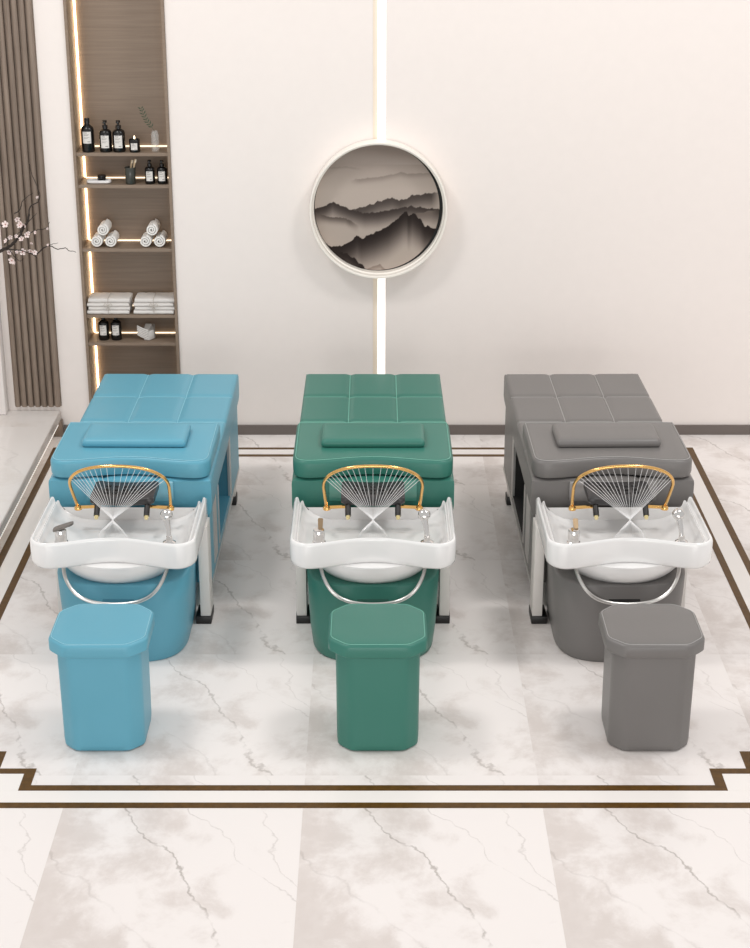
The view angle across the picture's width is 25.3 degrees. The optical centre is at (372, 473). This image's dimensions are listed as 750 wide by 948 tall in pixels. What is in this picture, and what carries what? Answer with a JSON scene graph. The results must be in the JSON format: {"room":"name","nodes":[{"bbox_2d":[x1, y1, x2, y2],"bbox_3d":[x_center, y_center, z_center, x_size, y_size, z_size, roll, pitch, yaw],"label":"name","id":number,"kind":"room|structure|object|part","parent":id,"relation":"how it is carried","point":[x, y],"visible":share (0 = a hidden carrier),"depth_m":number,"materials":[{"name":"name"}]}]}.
{"room":"salon","nodes":[
{"label":"salon","id":0,"kind":"room"},
{"bbox_2d":[0,0,749,425],"bbox_3d":[0.000,-2.241,8.942,10.000,4.200,0.320,0,22,0],"label":"wall","id":1,"kind":"structure","parent":0,"point":[591,158],"depth_m":9.05,"materials":[{"name":"paint"}]},
{"bbox_2d":[0,309,8,414],"bbox_3d":[-2.634,-2.234,8.727,1.133,4.054,0.084,0,22,0],"label":"trim","id":2,"kind":"structure","parent":1,"relation":"attached to","point":[4,406],"depth_m":9.38,"materials":[{"name":"stone"}]},
{"bbox_2d":[0,0,61,406],"bbox_3d":[-1.898,-2.257,8.747,0.264,4.028,0.030,0,22,0],"label":"panel","id":3,"kind":"object","parent":1,"relation":"attached to","point":[28,281],"visible":1,"depth_m":9.07,"materials":[{"name":"brown wood"}]},
{"bbox_2d":[54,419,63,436],"bbox_3d":[-1.788,-0.262,9.516,0.051,0.096,0.034,0,22,0],"label":"trim","id":4,"kind":"structure","parent":1,"relation":"attached to","point":[59,432],"depth_m":9.51,"materials":[{"name":"brown wood"}]},
{"bbox_2d":[63,0,179,402],"bbox_3d":[-1.347,-1.660,9.103,0.521,2.798,0.217,0,22,0],"label":"shelf unit","id":5,"kind":"object","parent":1,"relation":"attached to","point":[116,49],"visible":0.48,"depth_m":9.15,"materials":[{"name":"brown wood"}]},
{"bbox_2d":[73,0,82,126],"bbox_3d":[-1.582,-2.374,8.905,0.010,1.249,0.012,0,22,0],"label":"light","id":6,"kind":"object","parent":5,"relation":"on","point":[77,4],"depth_m":8.96,"materials":[{"name":"white plastic"}]},
{"bbox_3d":[-1.599,-1.656,9.094,0.015,2.798,0.197,0,22,0],"label":"panel","id":7,"kind":"part","parent":5,"relation":"part of","materials":[{"name":"brown wood"}]},
{"bbox_2d":[83,156,85,176],"bbox_3d":[-1.582,-1.701,9.171,0.010,0.147,0.012,0,22,0],"label":"light","id":8,"kind":"object","parent":5,"relation":"on","point":[84,157],"depth_m":9.18,"materials":[{"name":"white plastic"}]},
{"bbox_2d":[85,188,89,239],"bbox_3d":[-1.582,-1.457,9.268,0.010,0.325,0.012,0,22,0],"label":"light","id":9,"kind":"object","parent":5,"relation":"on","point":[87,190],"depth_m":9.27,"materials":[{"name":"white plastic"}]},
{"bbox_2d":[81,118,94,152],"bbox_3d":[-1.530,-1.819,8.977,0.069,0.178,0.070,0,22,0],"label":"toiletry bottle","id":10,"kind":"object","parent":5,"relation":"on","point":[87,131],"visible":1,"depth_m":8.96,"materials":[{"name":"plastic"}]},
{"bbox_2d":[89,252,92,292],"bbox_3d":[-1.582,-1.120,9.401,0.010,0.349,0.012,0,22,0],"label":"light","id":11,"kind":"object","parent":5,"relation":"on","point":[90,253],"depth_m":9.40,"materials":[{"name":"white plastic"}]},
{"bbox_2d":[93,318,95,331],"bbox_3d":[-1.582,-0.871,9.499,0.010,0.135,0.012,0,22,0],"label":"light","id":12,"kind":"object","parent":5,"relation":"on","point":[94,319],"depth_m":9.51,"materials":[{"name":"white plastic"}]},
{"bbox_2d":[95,346,98,387],"bbox_3d":[-1.582,-0.599,9.607,0.010,0.397,0.012,0,22,0],"label":"light","id":13,"kind":"object","parent":5,"relation":"on","point":[96,347],"depth_m":9.60,"materials":[{"name":"white plastic"}]},
{"bbox_2d":[91,232,105,246],"bbox_3d":[-1.513,-1.299,9.224,0.062,0.066,0.122,0,22,0],"label":"rolled towel","id":14,"kind":"object","parent":5,"relation":"on","point":[97,240],"visible":0.92,"depth_m":9.17,"materials":[{"name":"white fabric"}]},
{"bbox_2d":[97,219,111,234],"bbox_3d":[-1.475,-1.358,9.200,0.062,0.066,0.122,0,22,0],"label":"rolled towel","id":15,"kind":"object","parent":14,"relation":"on","point":[105,226],"visible":1,"depth_m":9.15,"materials":[{"name":"white fabric"}]},
{"bbox_2d":[87,179,111,183],"bbox_3d":[-1.486,-1.588,9.081,0.132,0.018,0.056,0,22,0],"label":"soap tray","id":16,"kind":"object","parent":5,"relation":"on","point":[90,181],"visible":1,"depth_m":9.06,"materials":[{"name":"white ceramic"}]},
{"bbox_2d":[97,174,105,180],"bbox_3d":[-1.472,-1.609,9.081,0.048,0.029,0.048,0,22,0],"label":"jar","id":17,"kind":"object","parent":16,"relation":"on","point":[101,177],"visible":1,"depth_m":9.07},
{"bbox_2d":[98,318,109,340],"bbox_3d":[-1.512,-0.825,9.393,0.059,0.142,0.060,0,22,0],"label":"toiletry bottle","id":18,"kind":"object","parent":5,"relation":"on","point":[103,324],"visible":1,"depth_m":9.38,"materials":[{"name":"plastic"}]},
{"bbox_2d":[99,120,111,151],"bbox_3d":[-1.436,-1.813,8.979,0.067,0.166,0.069,0,22,0],"label":"pump bottle","id":19,"kind":"object","parent":5,"relation":"on","point":[105,135],"visible":1,"depth_m":8.96,"materials":[{"name":"plastic"}]},
{"bbox_2d":[87,305,132,313],"bbox_3d":[-1.471,-0.923,9.370,0.232,0.023,0.152,0,22,0],"label":"folded towel","id":20,"kind":"object","parent":5,"relation":"on","point":[88,310],"visible":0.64,"depth_m":9.30,"materials":[{"name":"white fabric"}]},
{"bbox_2d":[89,300,132,309],"bbox_3d":[-1.465,-0.944,9.365,0.229,0.021,0.149,0,22,0],"label":"folded towel","id":21,"kind":"object","parent":20,"relation":"on","point":[131,304],"visible":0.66,"depth_m":9.30,"materials":[{"name":"white fabric"}]},
{"bbox_2d":[87,299,131,306],"bbox_3d":[-1.471,-0.962,9.355,0.232,0.021,0.146,0,22,0],"label":"folded towel","id":22,"kind":"object","parent":21,"relation":"on","point":[88,303],"visible":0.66,"depth_m":9.29,"materials":[{"name":"white fabric"}]},
{"bbox_2d":[88,292,132,302],"bbox_3d":[-1.465,-0.985,9.349,0.229,0.026,0.143,0,22,0],"label":"folded towel","id":23,"kind":"object","parent":22,"relation":"on","point":[96,297],"visible":1,"depth_m":9.31,"materials":[{"name":"white fabric"}]},
{"bbox_2d":[105,230,118,246],"bbox_3d":[-1.437,-1.299,9.224,0.062,0.066,0.122,0,22,0],"label":"rolled towel","id":24,"kind":"object","parent":5,"relation":"on","point":[112,238],"visible":1,"depth_m":9.18,"materials":[{"name":"white fabric"}]},
{"bbox_2d":[111,318,121,340],"bbox_3d":[-1.442,-0.825,9.393,0.059,0.142,0.060,0,22,0],"label":"toiletry bottle","id":25,"kind":"object","parent":5,"relation":"on","point":[116,331],"visible":1,"depth_m":9.38,"materials":[{"name":"plastic"}]},
{"bbox_2d":[112,120,125,151],"bbox_3d":[-1.364,-1.813,8.979,0.067,0.166,0.069,0,22,0],"label":"pump bottle","id":26,"kind":"object","parent":5,"relation":"on","point":[118,134],"visible":1,"depth_m":8.96,"materials":[{"name":"plastic"}]},
{"bbox_3d":[-1.347,-1.747,9.061,0.491,0.017,0.187,0,22,0],"label":"shelf","id":27,"kind":"part","parent":5,"relation":"part of","materials":[{"name":"brown wood"}]},
{"bbox_3d":[-1.347,-1.586,9.125,0.491,0.017,0.187,0,22,0],"label":"shelf","id":28,"kind":"part","parent":5,"relation":"part of","materials":[{"name":"brown wood"}]},
{"bbox_3d":[-1.347,-1.260,9.254,0.491,0.017,0.187,0,22,0],"label":"shelf","id":29,"kind":"part","parent":5,"relation":"part of","materials":[{"name":"brown wood"}]},
{"bbox_2d":[124,166,135,184],"bbox_3d":[-1.311,-1.614,9.048,0.060,0.090,0.060,0,22,0],"label":"tumbler","id":30,"kind":"object","parent":5,"relation":"on","point":[130,173],"visible":1,"depth_m":9.03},
{"bbox_3d":[-1.347,-0.911,9.391,0.491,0.017,0.187,0,22,0],"label":"shelf","id":31,"kind":"part","parent":5,"relation":"part of","materials":[{"name":"brown wood"}]},
{"bbox_3d":[-1.347,-0.761,9.451,0.491,0.017,0.187,0,22,0],"label":"shelf","id":32,"kind":"part","parent":5,"relation":"part of","materials":[{"name":"brown wood"}]},
{"bbox_2d":[129,136,139,152],"bbox_3d":[-1.280,-1.774,8.984,0.058,0.088,0.059,0,22,0],"label":"bottle","id":33,"kind":"object","parent":5,"relation":"on","point":[134,143],"visible":1,"depth_m":8.97,"materials":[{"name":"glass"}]},
{"bbox_2d":[137,324,155,339],"bbox_3d":[-1.274,-0.799,9.401,0.098,0.086,0.064,0,22,0],"label":"folded cloth","id":34,"kind":"object","parent":5,"relation":"on","point":[147,332],"visible":1,"depth_m":9.39,"materials":[{"name":"white fabric"}]},
{"bbox_2d":[140,232,153,246],"bbox_3d":[-1.245,-1.299,9.224,0.062,0.066,0.122,0,22,0],"label":"rolled towel","id":35,"kind":"object","parent":5,"relation":"on","point":[146,239],"visible":0.91,"depth_m":9.17,"materials":[{"name":"white fabric"}]},
{"bbox_2d":[146,219,159,234],"bbox_3d":[-1.207,-1.358,9.200,0.062,0.066,0.122,0,22,0],"label":"rolled towel","id":36,"kind":"object","parent":35,"relation":"on","point":[153,227],"visible":1,"depth_m":9.15,"materials":[{"name":"white fabric"}]},
{"bbox_2d":[145,160,154,183],"bbox_3d":[-1.207,-1.634,9.050,0.055,0.126,0.056,0,22,0],"label":"pump bottle","id":37,"kind":"object","parent":5,"relation":"on","point":[149,170],"visible":1,"depth_m":9.03,"materials":[{"name":"plastic"}]},
{"bbox_2d":[134,309,174,313],"bbox_3d":[-1.219,-0.923,9.370,0.222,0.023,0.152,0,22,0],"label":"folded towel","id":38,"kind":"object","parent":5,"relation":"on","point":[135,311],"visible":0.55,"depth_m":9.30,"materials":[{"name":"white fabric"}]},
{"bbox_2d":[135,306,173,309],"bbox_3d":[-1.213,-0.944,9.365,0.219,0.021,0.149,0,22,0],"label":"folded towel","id":39,"kind":"object","parent":38,"relation":"on","point":[147,307],"visible":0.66,"depth_m":9.30,"materials":[{"name":"white fabric"}]},
{"bbox_2d":[133,301,173,306],"bbox_3d":[-1.219,-0.962,9.355,0.222,0.021,0.146,0,22,0],"label":"folded towel","id":40,"kind":"object","parent":39,"relation":"on","point":[135,304],"visible":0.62,"depth_m":9.29,"materials":[{"name":"white fabric"}]},
{"bbox_2d":[135,292,173,302],"bbox_3d":[-1.213,-0.985,9.349,0.219,0.026,0.143,0,22,0],"label":"folded towel","id":41,"kind":"object","parent":40,"relation":"on","point":[141,297],"visible":0.95,"depth_m":9.31,"materials":[{"name":"white fabric"}]},
{"bbox_2d":[149,293,157,309],"bbox_3d":[-1.217,-0.954,9.345,0.049,0.088,0.144,0,22,0],"label":"bow","id":42,"kind":"object","parent":41,"relation":"attached to","point":[153,306],"visible":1,"depth_m":9.28,"materials":[{"name":"grey fabric"}]},
{"bbox_2d":[154,230,167,246],"bbox_3d":[-1.169,-1.299,9.224,0.062,0.066,0.122,0,22,0],"label":"rolled towel","id":43,"kind":"object","parent":5,"relation":"on","point":[160,239],"visible":1,"depth_m":9.18,"materials":[{"name":"white fabric"}]},
{"bbox_2d":[157,160,167,183],"bbox_3d":[-1.140,-1.634,9.050,0.055,0.126,0.056,0,22,0],"label":"pump bottle","id":44,"kind":"object","parent":5,"relation":"on","point":[162,178],"visible":1,"depth_m":9.04,"materials":[{"name":"plastic"}]},
{"bbox_3d":[-1.093,-1.656,9.094,0.015,2.798,0.197,0,22,0],"label":"panel","id":45,"kind":"part","parent":5,"relation":"part of","materials":[{"name":"brown wood"}]},
{"bbox_3d":[-1.170,-1.788,8.990,0.044,0.111,0.044,0,22,0],"label":"bud vase","id":46,"kind":"object","parent":5,"relation":"on","visible":0},
{"bbox_2d":[138,106,156,143],"bbox_3d":[-1.208,-1.852,8.958,0.095,0.234,0.012,-2,22,-5],"label":"leaf sprig","id":47,"kind":"object","parent":46,"relation":"in","point":[142,106],"visible":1,"depth_m":8.94,"materials":[{"name":"plant"}]},
{"bbox_2d":[309,139,446,278],"bbox_3d":[0.029,-1.426,9.032,0.742,0.742,0.105,0,22,0],"label":"picture","id":48,"kind":"object","parent":1,"relation":"attached to","point":[376,212],"visible":1,"depth_m":9.07},
{"bbox_2d":[373,0,385,373],"bbox_3d":[0.034,-2.196,8.813,0.066,4.090,0.022,0,22,0],"label":"wall light","id":49,"kind":"object","parent":1,"relation":"attached to","point":[379,6],"visible":0.44,"depth_m":8.91,"materials":[{"name":"white plastic"}]},
{"bbox_2d":[64,425,749,434],"bbox_3d":[1.620,-0.252,9.547,6.760,0.056,0.015,0,22,0],"label":"baseboard","id":50,"kind":"structure","parent":1,"relation":"attached to","point":[242,429],"depth_m":9.54,"materials":[{"name":"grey wood"}]},
{"bbox_2d":[0,435,749,947],"bbox_3d":[0.000,1.600,4.933,10.000,0.001,14.000,0,22,0],"label":"floor","id":51,"kind":"structure","parent":0,"point":[249,698],"depth_m":6.14,"materials":[{"name":"stone"}]},
{"bbox_2d":[0,410,59,523],"bbox_3d":[-3.389,0.353,7.762,3.223,0.048,3.779,0,22,0],"label":"platform","id":52,"kind":"object","parent":51,"relation":"on","point":[23,433],"visible":1,"depth_m":8.99,"materials":[{"name":"stone"}]},
{"bbox_2d":[0,426,57,537],"bbox_3d":[-1.791,0.379,7.794,0.018,0.024,3.620,0,22,0],"label":"led strip","id":53,"kind":"object","parent":52,"relation":"attached to","point":[57,426],"visible":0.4,"depth_m":8.63,"materials":[{"name":"plastic"}]},
{"bbox_2d":[0,411,60,536],"bbox_3d":[-1.774,0.356,7.755,0.005,0.046,3.764,0,22,0],"label":"trim","id":54,"kind":"structure","parent":52,"relation":"attached to","point":[15,501],"depth_m":8.64,"materials":[{"name":"stone"}]},
{"bbox_3d":[-2.360,-0.532,9.036,0.200,0.660,0.200,0,22,0],"label":"floor vase","id":55,"kind":"object","parent":52,"relation":"on","visible":0},
{"bbox_2d":[0,164,74,263],"bbox_3d":[-1.967,-1.144,8.806,0.811,0.972,0.070,0,22,0],"label":"branch","id":56,"kind":"object","parent":55,"relation":"in","point":[22,226],"visible":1,"depth_m":8.77,"materials":[{"name":"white plant"}]},
{"bbox_2d":[48,604,154,750],"bbox_3d":[-1.020,0.776,6.382,0.369,0.465,0.357,0,22,0],"label":"stool","id":57,"kind":"object","parent":51,"relation":"on","point":[102,650],"visible":1,"depth_m":6.25,"materials":[{"name":"blue leather"}]},
{"bbox_3d":[-1.020,0.588,6.308,0.369,0.060,0.357,0,22,0],"label":"seat","id":58,"kind":"part","parent":57,"relation":"part of","materials":[{"name":"blue leather"}]},
{"bbox_2d":[30,374,239,660],"bbox_3d":[-1.048,0.048,7.744,0.704,0.822,2.040,0,22,1],"label":"bed","id":59,"kind":"object","parent":51,"relation":"on","point":[175,532],"visible":0.91,"depth_m":7.23,"materials":[{"name":"blue leather"}]},
{"bbox_3d":[-1.353,0.403,7.296,0.044,0.430,0.110,0,22,1],"label":"leg","id":60,"kind":"part","parent":59,"relation":"part of","materials":[{"name":"white metal"}]},
{"bbox_2d":[73,468,163,537],"bbox_3d":[-1.057,0.125,6.856,0.394,0.301,0.208,0,22,1],"label":"water spray","id":61,"kind":"object","parent":59,"relation":"in","point":[123,509],"visible":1,"depth_m":6.83,"materials":[{"name":"white liquid"}]},
{"bbox_2d":[30,497,207,603],"bbox_3d":[-1.056,0.281,7.011,0.682,0.369,0.508,0,22,0],"label":"basin","id":62,"kind":"object","parent":59,"relation":"in","point":[162,550],"depth_m":6.88,"materials":[{"name":"white ceramic"}]},
{"bbox_3d":[-1.044,0.532,7.147,0.556,0.359,0.496,0,22,1],"label":"tank","id":63,"kind":"part","parent":59,"relation":"part of","materials":[{"name":"blue leather"}]},
{"bbox_3d":[-1.053,0.072,7.246,0.380,0.093,0.015,0,22,1],"label":"splash panel","id":64,"kind":"part","parent":59,"relation":"part of","materials":[{"name":"plastic"}]},
{"bbox_2d":[50,423,219,477],"bbox_3d":[-1.050,-0.108,7.448,0.696,0.086,0.502,0,22,1],"label":"cushion","id":65,"kind":"object","parent":59,"relation":"on","point":[198,458],"depth_m":7.26,"materials":[{"name":"blue leather"}]},
{"bbox_2d":[82,423,190,446],"bbox_3d":[-1.050,-0.176,7.449,0.458,0.038,0.236,0,22,1],"label":"pillow","id":66,"kind":"object","parent":59,"relation":"on","point":[97,434],"visible":1,"depth_m":7.39,"materials":[{"name":"blue leather"}]},
{"bbox_3d":[-1.045,-0.172,7.957,0.704,0.165,1.483,0,22,1],"label":"mattress","id":67,"kind":"part","parent":59,"relation":"part of","materials":[{"name":"blue leather"}]},
{"bbox_3d":[-0.731,0.406,7.290,0.044,0.430,0.110,0,22,1],"label":"leg","id":68,"kind":"part","parent":59,"relation":"part of","materials":[{"name":"white metal"}]},
{"bbox_3d":[-0.715,0.246,7.539,0.012,0.285,0.130,0,22,1],"label":"bay trim","id":69,"kind":"part","parent":59,"relation":"part of","materials":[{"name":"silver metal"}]},
{"bbox_3d":[-0.713,0.183,7.697,0.012,0.285,0.020,0,22,1],"label":"bay trim","id":70,"kind":"part","parent":59,"relation":"part of","materials":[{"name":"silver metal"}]},
{"bbox_3d":[-0.709,0.223,8.086,0.012,0.018,1.415,0,22,1],"label":"trim","id":71,"kind":"part","parent":59,"relation":"part of","materials":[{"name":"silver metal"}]},
{"bbox_3d":[-0.707,-0.045,8.200,0.012,0.340,0.025,0,22,1],"label":"bay trim","id":72,"kind":"part","parent":59,"relation":"part of","materials":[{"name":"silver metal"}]},
{"bbox_3d":[-0.707,-0.060,8.238,0.012,0.340,0.015,0,22,1],"label":"bay trim","id":73,"kind":"part","parent":59,"relation":"part of","materials":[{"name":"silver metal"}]},
{"bbox_2d":[290,374,455,659],"bbox_3d":[0.000,0.048,7.744,0.704,0.822,2.040,0,22,0],"label":"bed","id":74,"kind":"object","parent":51,"relation":"on","point":[340,568],"visible":0.94,"depth_m":7.22,"materials":[{"name":"green leather"}]},
{"bbox_3d":[-0.311,0.404,7.293,0.044,0.430,0.110,0,22,0],"label":"leg","id":75,"kind":"part","parent":74,"relation":"part of","materials":[{"name":"white metal"}]},
{"bbox_2d":[321,423,424,446],"bbox_3d":[0.000,-0.176,7.449,0.458,0.038,0.236,0,22,0],"label":"pillow","id":76,"kind":"object","parent":74,"relation":"on","point":[333,434],"visible":1,"depth_m":7.39,"materials":[{"name":"green leather"}]},
{"bbox_2d":[328,468,417,537],"bbox_3d":[0.000,0.125,6.856,0.394,0.301,0.208,0,22,0],"label":"water spray","id":77,"kind":"object","parent":74,"relation":"in","point":[365,512],"visible":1,"depth_m":6.83,"materials":[{"name":"white liquid"}]},
{"bbox_3d":[0.000,0.531,7.147,0.556,0.359,0.496,0,22,0],"label":"tank","id":78,"kind":"part","parent":74,"relation":"part of","materials":[{"name":"green leather"}]},
{"bbox_3d":[0.000,0.072,7.246,0.380,0.093,0.015,0,22,0],"label":"splash panel","id":79,"kind":"part","parent":74,"relation":"part of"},
{"bbox_3d":[0.000,-0.172,7.957,0.704,0.165,1.483,0,22,0],"label":"mattress","id":80,"kind":"part","parent":74,"relation":"part of","materials":[{"name":"green leather"}]},
{"bbox_2d":[293,423,452,477],"bbox_3d":[0.000,-0.108,7.448,0.696,0.086,0.502,0,22,0],"label":"cushion","id":81,"kind":"object","parent":74,"relation":"on","point":[311,459],"depth_m":7.26,"materials":[{"name":"green leather"}]},
{"bbox_2d":[290,497,455,603],"bbox_3d":[0.000,0.282,7.010,0.678,0.369,0.502,0,22,0],"label":"basin","id":82,"kind":"object","parent":74,"relation":"in","point":[342,567],"depth_m":6.87,"materials":[{"name":"white ceramic"}]},
{"bbox_3d":[0.311,0.404,7.293,0.044,0.430,0.110,0,22,0],"label":"leg","id":83,"kind":"part","parent":74,"relation":"part of","materials":[{"name":"white metal"}]},
{"bbox_2d":[0,449,749,801],"bbox_3d":[0.000,0.520,7.665,7.000,0.001,3.578,0,22,0],"label":"trim","id":84,"kind":"structure","parent":51,"relation":"on","point":[738,785],"depth_m":6.06,"materials":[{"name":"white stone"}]},
{"bbox_2d":[0,454,749,790],"bbox_3d":[0.000,0.520,7.665,3.344,0.001,3.423,0,22,0],"label":"trim","id":85,"kind":"structure","parent":51,"relation":"on","point":[29,773],"depth_m":6.10,"materials":[{"name":"brown stone"}]},
{"bbox_2d":[0,447,749,807],"bbox_3d":[0.000,0.521,7.662,7.000,0.001,3.644,0,22,0],"label":"trim","id":86,"kind":"structure","parent":51,"relation":"on","point":[21,517],"depth_m":5.99,"materials":[{"name":"brown stone"}]},
{"bbox_2d":[328,604,427,750],"bbox_3d":[0.018,0.776,6.382,0.369,0.465,0.357,0,22,0],"label":"stool","id":87,"kind":"object","parent":51,"relation":"on","point":[378,648],"visible":1,"depth_m":6.25,"materials":[{"name":"green leather"}]},
{"bbox_3d":[0.018,0.588,6.308,0.369,0.060,0.357,0,22,0],"label":"seat","id":88,"kind":"part","parent":87,"relation":"part of","materials":[{"name":"green leather"}]},
{"bbox_2d":[503,374,712,661],"bbox_3d":[1.033,0.048,7.744,0.704,0.822,2.040,0,22,-1],"label":"bed","id":89,"kind":"object","parent":51,"relation":"on","point":[567,532],"visible":0.86,"depth_m":7.23,"materials":[{"name":"grey leather"}]},
{"bbox_3d":[0.691,-0.060,8.237,0.012,0.340,0.015,0,22,-1],"label":"bay trim","id":90,"kind":"part","parent":89,"relation":"part of","materials":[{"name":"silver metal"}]},
{"bbox_3d":[0.691,-0.045,8.200,0.012,0.340,0.025,0,22,-1],"label":"bay trim","id":91,"kind":"part","parent":89,"relation":"part of","materials":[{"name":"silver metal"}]},
{"bbox_3d":[0.694,0.224,8.086,0.012,0.018,1.415,0,22,-1],"label":"trim","id":92,"kind":"part","parent":89,"relation":"part of","materials":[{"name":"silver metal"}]},
{"bbox_3d":[0.698,0.183,7.696,0.012,0.285,0.020,0,22,-1],"label":"bay trim","id":93,"kind":"part","parent":89,"relation":"part of","materials":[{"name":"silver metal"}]},
{"bbox_3d":[0.700,0.246,7.538,0.012,0.285,0.130,0,22,-1],"label":"bay trim","id":94,"kind":"part","parent":89,"relation":"part of","materials":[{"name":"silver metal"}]},
{"bbox_3d":[0.717,0.406,7.290,0.044,0.430,0.110,0,22,-1],"label":"leg","id":95,"kind":"part","parent":89,"relation":"part of","materials":[{"name":"white metal"}]},
{"bbox_3d":[1.029,-0.172,7.957,0.704,0.165,1.483,0,22,-1],"label":"mattress","id":96,"kind":"part","parent":89,"relation":"part of","materials":[{"name":"grey leather"}]},
{"bbox_2d":[552,423,660,446],"bbox_3d":[1.035,-0.176,7.449,0.458,0.038,0.236,0,22,-1],"label":"pillow","id":97,"kind":"object","parent":89,"relation":"on","point":[565,434],"visible":1,"depth_m":7.39,"materials":[{"name":"grey leather"}]},
{"bbox_2d":[522,423,691,477],"bbox_3d":[1.036,-0.108,7.448,0.696,0.086,0.502,0,22,-1],"label":"cushion","id":98,"kind":"object","parent":89,"relation":"on","point":[543,457],"depth_m":7.26,"materials":[{"name":"grey leather"}]},
{"bbox_3d":[1.039,0.072,7.246,0.380,0.093,0.015,0,22,-1],"label":"splash panel","id":99,"kind":"part","parent":89,"relation":"part of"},
{"bbox_3d":[1.030,0.532,7.147,0.556,0.359,0.496,0,22,-1],"label":"tank","id":100,"kind":"part","parent":89,"relation":"part of","materials":[{"name":"grey leather"}]},
{"bbox_2d":[535,497,712,604],"bbox_3d":[1.042,0.281,7.011,0.683,0.369,0.509,0,22,0],"label":"basin","id":101,"kind":"object","parent":89,"relation":"in","point":[585,562],"depth_m":6.88,"materials":[{"name":"white ceramic"}]},
{"bbox_2d":[580,468,670,537],"bbox_3d":[1.043,0.125,6.856,0.394,0.301,0.208,0,22,-1],"label":"water spray","id":102,"kind":"object","parent":89,"relation":"in","point":[632,515],"visible":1,"depth_m":6.83,"materials":[{"name":"white liquid"}]},
{"bbox_3d":[1.339,0.403,7.297,0.044,0.430,0.110,0,22,-1],"label":"leg","id":103,"kind":"part","parent":89,"relation":"part of","materials":[{"name":"white metal"}]},
{"bbox_2d":[598,604,704,750],"bbox_3d":[1.047,0.776,6.382,0.369,0.465,0.357,0,22,0],"label":"stool","id":104,"kind":"object","parent":51,"relation":"on","point":[651,650],"visible":1,"depth_m":6.25,"materials":[{"name":"grey leather"}]},
{"bbox_3d":[1.047,0.588,6.308,0.369,0.060,0.357,0,22,0],"label":"seat","id":105,"kind":"part","parent":104,"relation":"part of","materials":[{"name":"grey leather"}]}
]}

